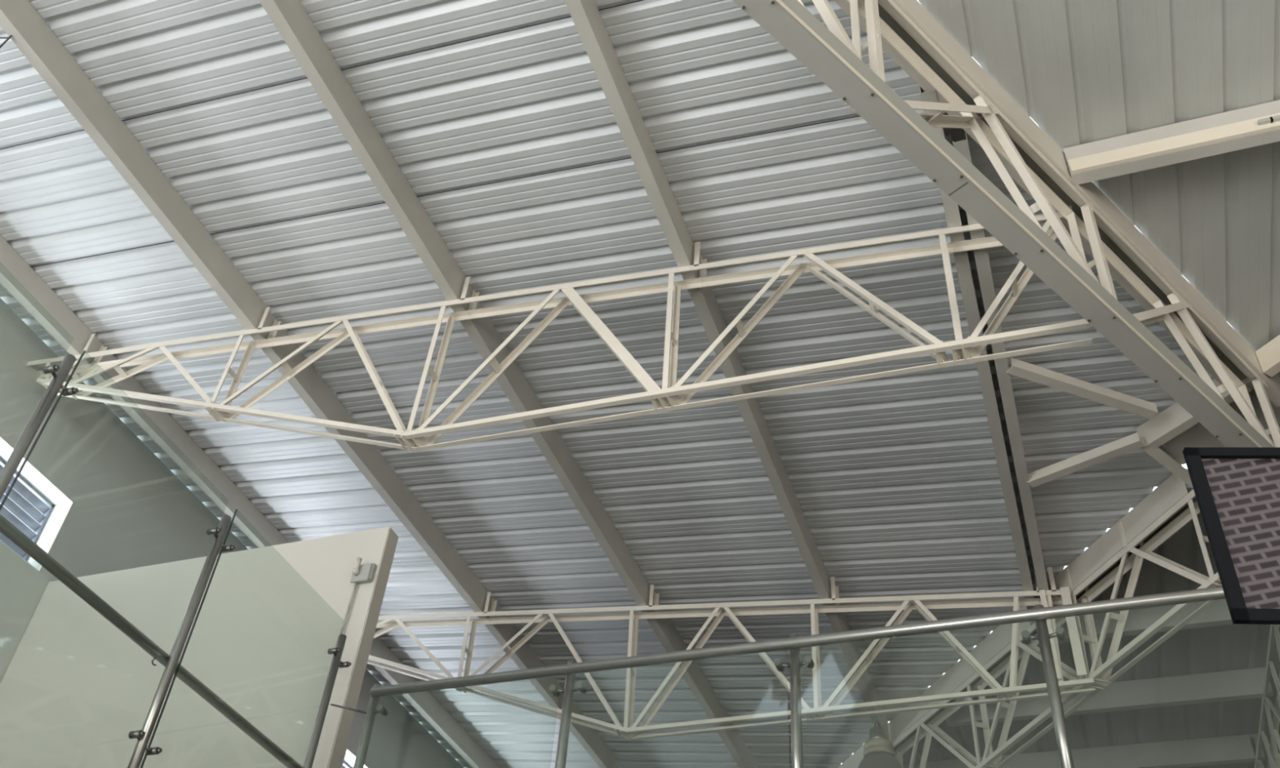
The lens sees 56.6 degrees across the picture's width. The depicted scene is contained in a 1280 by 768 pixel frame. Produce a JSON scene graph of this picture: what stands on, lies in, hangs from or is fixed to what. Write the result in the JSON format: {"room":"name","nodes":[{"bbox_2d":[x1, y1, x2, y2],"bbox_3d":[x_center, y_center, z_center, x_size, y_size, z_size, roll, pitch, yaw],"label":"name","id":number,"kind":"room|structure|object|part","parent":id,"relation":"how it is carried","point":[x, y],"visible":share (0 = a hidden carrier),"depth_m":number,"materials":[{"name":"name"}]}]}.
{"room":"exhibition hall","nodes":[
{"label":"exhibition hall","id":0,"kind":"room"},
{"bbox_2d":[0,526,398,767],"bbox_3d":[-3.313,2.420,8.009,3.067,2.955,0.139,-11,-45,17],"label":"wall partition","id":1,"kind":"structure","parent":0,"point":[73,689],"depth_m":8.30,"materials":[{"name":"beige paint"}]},
{"bbox_2d":[339,557,376,634],"bbox_3d":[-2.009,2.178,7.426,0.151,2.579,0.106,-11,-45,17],"label":"junction box","id":2,"kind":"object","parent":1,"relation":"attached to","point":[365,573],"visible":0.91,"depth_m":8.21,"materials":[{"name":"grey plastic"}]},
{"bbox_2d":[0,297,463,767],"bbox_3d":[-6.266,0.752,5.101,0.232,8.156,31.610,-11,-45,17],"label":"wall","id":3,"kind":"structure","parent":0,"point":[129,510],"depth_m":10.11,"materials":[{"name":"white paint"}]},
{"bbox_2d":[0,435,73,572],"bbox_3d":[-5.138,0.582,8.906,0.235,0.690,2.030,-11,-45,17],"label":"window","id":4,"kind":"structure","parent":3,"relation":"in","point":[54,506],"depth_m":9.58,"materials":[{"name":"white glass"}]},
{"bbox_3d":[-5.237,0.728,8.812,0.048,0.059,1.960,-11,-45,17],"label":"louver blade","id":5,"kind":"part","parent":4,"relation":"part of","materials":[{"name":"grey metal"}]},
{"bbox_3d":[-5.225,0.598,8.932,0.048,0.059,1.960,-11,-45,17],"label":"louver blade","id":6,"kind":"part","parent":4,"relation":"part of","materials":[{"name":"grey metal"}]},
{"bbox_3d":[-5.219,0.533,8.992,0.048,0.059,1.960,-11,-45,17],"label":"louver blade","id":7,"kind":"part","parent":4,"relation":"part of","materials":[{"name":"grey metal"}]},
{"bbox_3d":[-5.207,0.403,9.112,0.048,0.059,1.960,-11,-45,17],"label":"louver blade","id":8,"kind":"part","parent":4,"relation":"part of","materials":[{"name":"grey metal"}]},
{"bbox_3d":[-5.213,0.468,9.052,0.048,0.059,1.960,-11,-45,17],"label":"louver blade","id":9,"kind":"part","parent":4,"relation":"part of","materials":[{"name":"grey metal"}]},
{"bbox_2d":[342,748,368,767],"bbox_3d":[-2.973,4.882,13.353,0.235,0.690,2.030,-11,-45,17],"label":"window","id":10,"kind":"structure","parent":3,"relation":"in","point":[349,758],"depth_m":13.07,"materials":[{"name":"white glass"}]},
{"bbox_2d":[26,212,1092,452],"bbox_3d":[-1.259,-0.260,8.008,7.887,1.886,0.160,-11,-45,17],"label":"truss","id":11,"kind":"object","parent":3,"relation":"attached to","point":[665,399],"visible":0.95,"depth_m":7.51,"materials":[{"name":"beige metal"}]},
{"bbox_3d":[-4.650,0.025,9.384,0.053,0.058,0.154,-11,-45,17],"label":"joint plate","id":12,"kind":"part","parent":11,"relation":"part of","materials":[{"name":"beige paint"}]},
{"bbox_3d":[-4.411,0.050,9.244,0.053,0.057,0.154,-11,-45,17],"label":"joint plate","id":13,"kind":"part","parent":11,"relation":"part of","materials":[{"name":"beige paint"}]},
{"bbox_3d":[-3.018,0.193,8.427,0.053,0.057,0.154,-11,-45,17],"label":"joint plate","id":14,"kind":"part","parent":11,"relation":"part of","materials":[{"name":"beige paint"}]},
{"bbox_3d":[-3.002,0.195,8.418,0.053,0.058,0.154,-11,-45,17],"label":"joint plate","id":15,"kind":"part","parent":11,"relation":"part of","materials":[{"name":"beige paint"}]},
{"bbox_3d":[-2.949,0.200,8.387,0.053,0.058,0.154,-11,-45,17],"label":"joint plate","id":16,"kind":"part","parent":11,"relation":"part of","materials":[{"name":"beige paint"}]},
{"bbox_3d":[-1.498,0.349,7.536,0.053,0.058,0.154,-11,-45,17],"label":"joint plate","id":17,"kind":"part","parent":11,"relation":"part of","materials":[{"name":"beige paint"}]},
{"bbox_3d":[-1.451,0.359,7.503,0.053,0.058,0.154,-11,-45,17],"label":"joint plate","id":18,"kind":"part","parent":11,"relation":"part of","materials":[{"name":"beige paint"}]},
{"bbox_3d":[-1.391,0.349,7.484,0.053,0.058,0.154,-11,-45,17],"label":"joint plate","id":19,"kind":"part","parent":11,"relation":"part of","materials":[{"name":"beige paint"}]},
{"bbox_2d":[258,0,759,767],"bbox_3d":[-0.931,0.040,9.043,0.080,0.250,16.181,-11,-45,17],"label":"beam","id":20,"kind":"structure","parent":11,"relation":"on","point":[290,18],"depth_m":8.24,"materials":[{"name":"beige metal"}]},
{"bbox_3d":[0.103,0.098,7.000,0.053,0.058,0.154,-11,-45,17],"label":"joint plate","id":21,"kind":"part","parent":11,"relation":"part of","materials":[{"name":"beige paint"}]},
{"bbox_3d":[0.146,0.090,6.986,0.053,0.058,0.154,-11,-45,17],"label":"joint plate","id":22,"kind":"part","parent":11,"relation":"part of","materials":[{"name":"beige paint"}]},
{"bbox_3d":[0.195,0.082,6.970,0.053,0.058,0.154,-11,-45,17],"label":"joint plate","id":23,"kind":"part","parent":11,"relation":"part of","materials":[{"name":"beige paint"}]},
{"bbox_2d":[564,0,888,739],"bbox_3d":[0.769,0.100,8.681,0.080,0.250,10.700,-11,-45,17],"label":"beam","id":24,"kind":"structure","parent":11,"relation":"on","point":[586,17],"depth_m":7.79,"materials":[{"name":"beige metal"}]},
{"bbox_2d":[857,720,902,767],"bbox_3d":[2.336,3.612,11.611,0.540,0.691,0.540,-11,-45,17],"label":"pendant lamp","id":25,"kind":"object","parent":24,"relation":"hanging from","point":[878,751],"visible":1,"depth_m":11.49,"materials":[{"name":"grey metal"}]},
{"bbox_3d":[1.645,-0.162,6.500,0.053,0.058,0.154,-11,-45,17],"label":"joint plate","id":26,"kind":"part","parent":11,"relation":"part of","materials":[{"name":"beige paint"}]},
{"bbox_3d":[1.727,-0.176,6.473,0.053,0.058,0.154,-11,-45,17],"label":"joint plate","id":27,"kind":"part","parent":11,"relation":"part of","materials":[{"name":"beige paint"}]},
{"bbox_3d":[1.781,-0.185,6.456,0.053,0.057,0.154,-11,-45,17],"label":"joint plate","id":28,"kind":"part","parent":11,"relation":"part of","materials":[{"name":"beige paint"}]},
{"bbox_2d":[950,128,1048,597],"bbox_3d":[2.580,0.164,8.296,0.080,0.250,4.861,-11,-45,17],"label":"beam","id":29,"kind":"structure","parent":11,"relation":"on","point":[960,142],"depth_m":8.07,"materials":[{"name":"grey metal"}]},
{"bbox_2d":[1006,357,1158,419],"bbox_3d":[2.942,0.030,7.915,1.058,0.156,0.076,14,-43,-9],"label":"diagonal brace","id":30,"kind":"object","parent":29,"relation":"attached to","point":[1021,369],"visible":0.92,"depth_m":7.89,"materials":[{"name":"beige metal"}]},
{"bbox_2d":[1026,432,1145,487],"bbox_3d":[3.157,0.546,8.453,0.076,0.156,0.866,35,-50,-29],"label":"diagonal brace","id":31,"kind":"object","parent":29,"relation":"attached to","point":[1131,442],"visible":0.92,"depth_m":8.41,"materials":[{"name":"beige metal"}]},
{"bbox_2d":[367,566,1095,740],"bbox_3d":[-0.054,2.355,10.781,7.637,1.808,0.157,-11,-45,17],"label":"truss","id":32,"kind":"object","parent":3,"relation":"attached to","point":[820,712],"visible":0.85,"depth_m":10.28,"materials":[{"name":"beige metal"}]},
{"bbox_2d":[0,235,500,767],"bbox_3d":[-3.657,1.304,11.204,0.080,0.250,20.300,-11,-45,17],"label":"beam","id":33,"kind":"structure","parent":32,"relation":"on","point":[17,277],"depth_m":10.39,"materials":[{"name":"beige metal"}]},
{"bbox_2d":[0,0,624,767],"bbox_3d":[-2.237,0.784,10.240,0.080,0.250,19.247,-11,-45,17],"label":"beam","id":34,"kind":"structure","parent":32,"relation":"on","point":[31,34],"depth_m":8.63,"materials":[{"name":"beige metal"}]},
{"bbox_2d":[0,35,12,48],"bbox_3d":[-3.826,-1.875,6.933,0.240,0.571,0.240,-11,-45,17],"label":"pendant lamp","id":35,"kind":"object","parent":34,"relation":"hanging from","point":[11,36],"visible":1,"depth_m":7.08,"materials":[{"name":"grey metal"}]},
{"bbox_3d":[-1.641,2.827,11.097,0.053,0.058,0.151,-11,-45,17],"label":"joint plate","id":36,"kind":"part","parent":32,"relation":"part of","materials":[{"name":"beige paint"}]},
{"bbox_3d":[-0.169,2.988,10.225,0.053,0.058,0.151,-11,-45,17],"label":"joint plate","id":37,"kind":"part","parent":32,"relation":"part of","materials":[{"name":"beige paint"}]},
{"bbox_3d":[-0.121,2.993,10.197,0.053,0.058,0.151,-11,-45,17],"label":"joint plate","id":38,"kind":"part","parent":32,"relation":"part of","materials":[{"name":"beige paint"}]},
{"bbox_3d":[-0.073,2.989,10.177,0.053,0.057,0.151,-11,-45,17],"label":"joint plate","id":39,"kind":"part","parent":32,"relation":"part of","materials":[{"name":"beige paint"}]},
{"bbox_3d":[1.386,2.707,9.739,0.053,0.057,0.151,-11,-45,17],"label":"joint plate","id":40,"kind":"part","parent":32,"relation":"part of","materials":[{"name":"beige paint"}]},
{"bbox_3d":[1.435,2.697,9.725,0.053,0.058,0.151,-11,-45,17],"label":"joint plate","id":41,"kind":"part","parent":32,"relation":"part of","materials":[{"name":"beige paint"}]},
{"bbox_3d":[1.484,2.688,9.710,0.053,0.058,0.151,-11,-45,17],"label":"joint plate","id":42,"kind":"part","parent":32,"relation":"part of","materials":[{"name":"beige paint"}]},
{"bbox_2d":[919,85,1035,625],"bbox_3d":[2.457,0.149,8.309,0.080,0.250,5.500,-11,-45,17],"label":"beam","id":43,"kind":"structure","parent":32,"relation":"on","point":[951,208],"depth_m":8.03,"materials":[{"name":"grey metal"}]},
{"bbox_3d":[2.822,2.429,9.309,0.053,0.057,0.151,-11,-45,17],"label":"joint plate","id":44,"kind":"part","parent":32,"relation":"part of","materials":[{"name":"beige paint"}]},
{"bbox_3d":[2.888,2.416,9.289,0.053,0.058,0.151,-11,-45,17],"label":"joint plate","id":45,"kind":"part","parent":32,"relation":"part of","materials":[{"name":"beige paint"}]},
{"bbox_2d":[1039,589,1062,680],"bbox_3d":[3.247,1.982,9.405,0.045,0.800,0.040,-11,-45,17],"label":"hanger","id":46,"kind":"object","parent":32,"relation":"attached to","point":[1042,595],"visible":0.58,"depth_m":9.35,"materials":[{"name":"beige paint"}]},
{"bbox_2d":[1059,586,1087,679],"bbox_3d":[3.416,1.953,9.366,0.070,0.789,0.060,-11,-45,17],"label":"hanger","id":47,"kind":"object","parent":32,"relation":"attached to","point":[1080,666],"visible":1,"depth_m":9.29,"materials":[{"name":"beige paint"}]},
{"bbox_2d":[0,0,1279,767],"bbox_3d":[1.898,0.455,9.353,12.913,0.959,20.836,-11,-45,17],"label":"ceiling","id":48,"kind":"structure","parent":0,"point":[497,116],"depth_m":8.70,"materials":[{"name":"grey metal"}]},
{"bbox_2d":[902,512,1200,755],"bbox_3d":[2.821,3.579,12.252,0.080,0.786,9.222,14,-43,-9],"label":"beam","id":49,"kind":"structure","parent":48,"relation":"attached to","point":[1200,513],"depth_m":9.64,"materials":[{"name":"beige metal"}]},
{"bbox_2d":[892,488,1222,767],"bbox_3d":[2.729,3.774,11.701,0.162,1.300,9.483,14,-43,-9],"label":"truss","id":50,"kind":"object","parent":48,"relation":"attached to","point":[1100,673],"visible":0.79,"depth_m":9.38,"materials":[{"name":"beige metal"}]},
{"bbox_3d":[3.062,3.321,10.363,0.156,0.057,0.053,14,-43,-9],"label":"joint plate","id":51,"kind":"part","parent":50,"relation":"part of","materials":[{"name":"beige paint"}]},
{"bbox_2d":[837,473,1195,767],"bbox_3d":[2.685,3.497,12.151,0.080,0.795,9.396,14,-43,-9],"label":"beam","id":52,"kind":"structure","parent":50,"relation":"on","point":[1172,490],"depth_m":9.67,"materials":[{"name":"beige metal"}]},
{"bbox_2d":[893,468,1196,751],"bbox_3d":[2.769,3.486,12.194,0.215,0.749,9.396,14,-43,-9],"label":"gutter","id":53,"kind":"object","parent":50,"relation":"on","point":[1189,487],"visible":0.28,"depth_m":9.60,"materials":[{"name":"metal"}]},
{"bbox_3d":[3.499,2.329,9.192,0.156,0.057,0.053,14,-43,-9],"label":"joint plate","id":54,"kind":"part","parent":50,"relation":"part of","materials":[{"name":"beige paint"}]},
{"bbox_3d":[3.528,2.264,9.116,0.156,0.057,0.053,14,-43,-9],"label":"joint plate","id":55,"kind":"part","parent":50,"relation":"part of","materials":[{"name":"beige paint"}]},
{"bbox_3d":[3.518,2.286,9.141,0.156,0.057,0.053,14,-43,-9],"label":"joint plate","id":56,"kind":"part","parent":50,"relation":"part of","materials":[{"name":"beige paint"}]},
{"bbox_2d":[1249,624,1279,767],"bbox_3d":[6.217,3.863,11.617,0.162,1.410,9.860,-11,-45,17],"label":"truss","id":57,"kind":"object","parent":48,"relation":"attached to","point":[1271,748],"visible":0.8,"depth_m":10.96,"materials":[{"name":"white metal"}]},
{"bbox_2d":[902,733,1265,767],"bbox_3d":[4.440,4.083,12.755,4.088,0.260,0.080,-11,-45,17],"label":"beam","id":58,"kind":"structure","parent":57,"relation":"on","point":[1232,748],"depth_m":12.44,"materials":[{"name":"beige metal"}]},
{"bbox_2d":[946,666,1273,727],"bbox_3d":[4.438,3.021,11.432,2.955,0.260,0.080,-11,-45,17],"label":"beam","id":59,"kind":"structure","parent":57,"relation":"on","point":[1248,683],"depth_m":11.27,"materials":[{"name":"white metal"}]},
{"bbox_2d":[1057,599,1234,643],"bbox_3d":[4.436,1.979,10.132,1.844,0.260,0.080,-11,-45,17],"label":"beam","id":60,"kind":"structure","parent":57,"relation":"on","point":[1138,620],"depth_m":10.09,"materials":[{"name":"beige metal"}]},
{"bbox_2d":[917,0,1279,351],"bbox_3d":[2.693,-3.299,4.871,7.511,0.610,10.440,-11,-45,17],"label":"ceiling","id":61,"kind":"structure","parent":0,"point":[1083,71],"depth_m":6.52,"materials":[{"name":"white metal"}]},
{"bbox_2d":[732,0,1279,447],"bbox_3d":[0.798,-1.860,5.502,8.758,1.326,0.156,33,-50,-27],"label":"truss","id":62,"kind":"object","parent":61,"relation":"attached to","point":[830,55],"visible":0.91,"depth_m":6.07,"materials":[{"name":"beige metal"}]},
{"bbox_2d":[833,0,1250,397],"bbox_3d":[0.732,-2.267,5.949,8.671,0.664,0.080,33,-50,-27],"label":"beam","id":63,"kind":"structure","parent":62,"relation":"on","point":[844,5],"depth_m":6.67,"materials":[{"name":"beige metal"}]},
{"bbox_2d":[863,0,1270,407],"bbox_3d":[0.850,-2.277,5.959,8.845,0.633,0.194,33,-50,-27],"label":"beam","id":64,"kind":"structure","parent":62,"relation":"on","point":[884,15],"depth_m":6.78,"materials":[{"name":"metal"}]},
{"bbox_2d":[877,0,1279,407],"bbox_3d":[0.900,-2.281,5.882,8.845,0.672,0.080,33,-50,-27],"label":"beam","id":65,"kind":"structure","parent":62,"relation":"on","point":[930,26],"depth_m":6.73,"materials":[{"name":"beige metal"}]},
{"bbox_2d":[1063,99,1279,185],"bbox_3d":[4.603,-1.655,6.047,4.648,0.245,0.120,-11,-45,17],"label":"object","id":66,"kind":"structure","parent":65,"relation":"attached to","point":[1258,125],"depth_m":6.51,"materials":[{"name":"beige paint"}]},
{"bbox_2d":[1161,422,1226,460],"bbox_3d":[3.895,0.421,8.321,0.362,0.006,0.325,25,-46,-20],"label":"plate","id":67,"kind":"object","parent":65,"relation":"attached to","point":[1198,435],"depth_m":8.30,"materials":[{"name":"beige paint"}]},
{"bbox_2d":[1136,377,1253,448],"bbox_3d":[3.736,0.157,7.987,0.075,0.243,0.912,23,-46,-19],"label":"beam","id":68,"kind":"structure","parent":65,"relation":"attached to","point":[1175,420],"depth_m":8.11,"materials":[{"name":"beige metal"}]},
{"bbox_2d":[1142,445,1191,484],"bbox_3d":[3.713,0.495,8.373,0.512,0.220,0.080,30,-48,-25],"label":"beam","id":69,"kind":"structure","parent":68,"relation":"attached to","point":[1173,463],"depth_m":8.33,"materials":[{"name":"beige metal"}]},
{"bbox_2d":[1228,400,1248,423],"bbox_3d":[4.074,0.189,8.053,0.262,0.006,0.090,25,-46,-20],"label":"plate","id":70,"kind":"object","parent":65,"relation":"attached to","point":[1233,405],"depth_m":8.03,"materials":[{"name":"beige paint"}]},
{"bbox_2d":[1253,404,1268,430],"bbox_3d":[4.225,0.223,8.075,0.260,0.006,0.143,25,-46,-20],"label":"plate","id":71,"kind":"object","parent":65,"relation":"attached to","point":[1258,410],"depth_m":8.07,"materials":[{"name":"beige paint"}]},
{"bbox_2d":[1255,334,1279,377],"bbox_3d":[4.273,-0.451,7.232,0.075,0.185,1.146,23,-46,-19],"label":"beam","id":72,"kind":"structure","parent":65,"relation":"attached to","point":[1268,355],"depth_m":7.54,"materials":[{"name":"beige metal"}]},
{"bbox_2d":[1270,400,1279,427],"bbox_3d":[4.301,0.203,8.045,0.268,0.006,0.136,25,-46,-20],"label":"plate","id":73,"kind":"object","parent":65,"relation":"attached to","point":[1276,410],"depth_m":8.02,"materials":[{"name":"beige paint"}]},
{"bbox_3d":[0.751,2.416,0.076,15.730,0.139,32.074,-11,-45,17],"label":"floor","id":74,"kind":"structure","parent":0,"visible":0},
{"bbox_3d":[2.048,1.588,1.552,0.118,3.246,0.119,-11,-45,17],"label":"steel column","id":75,"kind":"structure","parent":74,"relation":"on","visible":0},
{"bbox_2d":[1182,447,1279,624],"bbox_3d":[1.660,0.401,2.525,0.943,0.427,0.320,0,-43,6],"label":"wall screen","id":76,"kind":"object","parent":75,"relation":"attached to","point":[1237,490],"visible":1,"depth_m":2.48,"materials":[{"name":"black plastic"}]},
{"bbox_3d":[3.527,4.872,7.676,15.266,0.174,16.240,-11,-45,17],"label":"floor","id":77,"kind":"structure","parent":0,"visible":0},
{"bbox_2d":[0,351,351,767],"bbox_3d":[-2.648,1.026,5.748,0.143,2.030,4.273,-11,-45,17],"label":"glass railing","id":78,"kind":"object","parent":77,"relation":"on","point":[60,373],"visible":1,"depth_m":6.02,"materials":[{"name":"silver metal"}]},
{"bbox_3d":[-2.880,0.579,5.219,0.051,1.937,0.051,-11,-45,17],"label":"post","id":79,"kind":"part","parent":78,"relation":"part of","materials":[{"name":"silver metal"}]},
{"bbox_3d":[-2.687,1.024,5.772,0.057,0.057,4.269,-11,-45,17],"label":"handrail","id":80,"kind":"part","parent":78,"relation":"part of","materials":[{"name":"silver metal"}]},
{"bbox_3d":[-2.430,1.474,6.144,0.051,1.937,0.051,-11,-45,17],"label":"post","id":81,"kind":"part","parent":78,"relation":"part of","materials":[{"name":"silver metal"}]},
{"bbox_3d":[-1.991,2.345,7.045,0.051,1.937,0.051,-11,-45,17],"label":"post","id":82,"kind":"part","parent":78,"relation":"part of","materials":[{"name":"silver metal"}]},
{"bbox_2d":[353,586,1225,767],"bbox_3d":[2.204,1.291,4.831,7.776,1.053,0.094,-11,-45,17],"label":"glass railing","id":83,"kind":"object","parent":77,"relation":"on","point":[1039,614],"visible":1,"depth_m":5.51,"materials":[{"name":"silver metal"}]},
{"bbox_2d":[330,703,366,714],"bbox_3d":[-1.665,1.862,6.810,0.012,0.596,1.234,22,-45,-17],"label":"rod","id":84,"kind":"object","parent":83,"relation":"attached to","point":[331,704],"visible":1,"depth_m":6.79,"materials":[{"name":"grey metal"}]},
{"bbox_3d":[-1.427,1.990,5.950,0.049,1.053,0.049,-11,-45,17],"label":"post","id":85,"kind":"part","parent":83,"relation":"part of","materials":[{"name":"silver metal"}]},
{"bbox_3d":[-0.376,1.792,5.631,0.049,1.053,0.049,-11,-45,17],"label":"post","id":86,"kind":"part","parent":83,"relation":"part of","materials":[{"name":"silver metal"}]},
{"bbox_3d":[0.700,1.589,5.303,0.049,1.053,0.049,-11,-45,17],"label":"post","id":87,"kind":"part","parent":83,"relation":"part of","materials":[{"name":"silver metal"}]},
{"bbox_3d":[2.243,0.935,5.137,7.752,0.058,0.052,-11,-45,17],"label":"handrail","id":88,"kind":"part","parent":83,"relation":"part of","materials":[{"name":"silver metal"}]},
{"bbox_3d":[1.754,1.390,4.983,0.049,1.053,0.049,-11,-45,17],"label":"post","id":89,"kind":"part","parent":83,"relation":"part of","materials":[{"name":"silver metal"}]}
]}

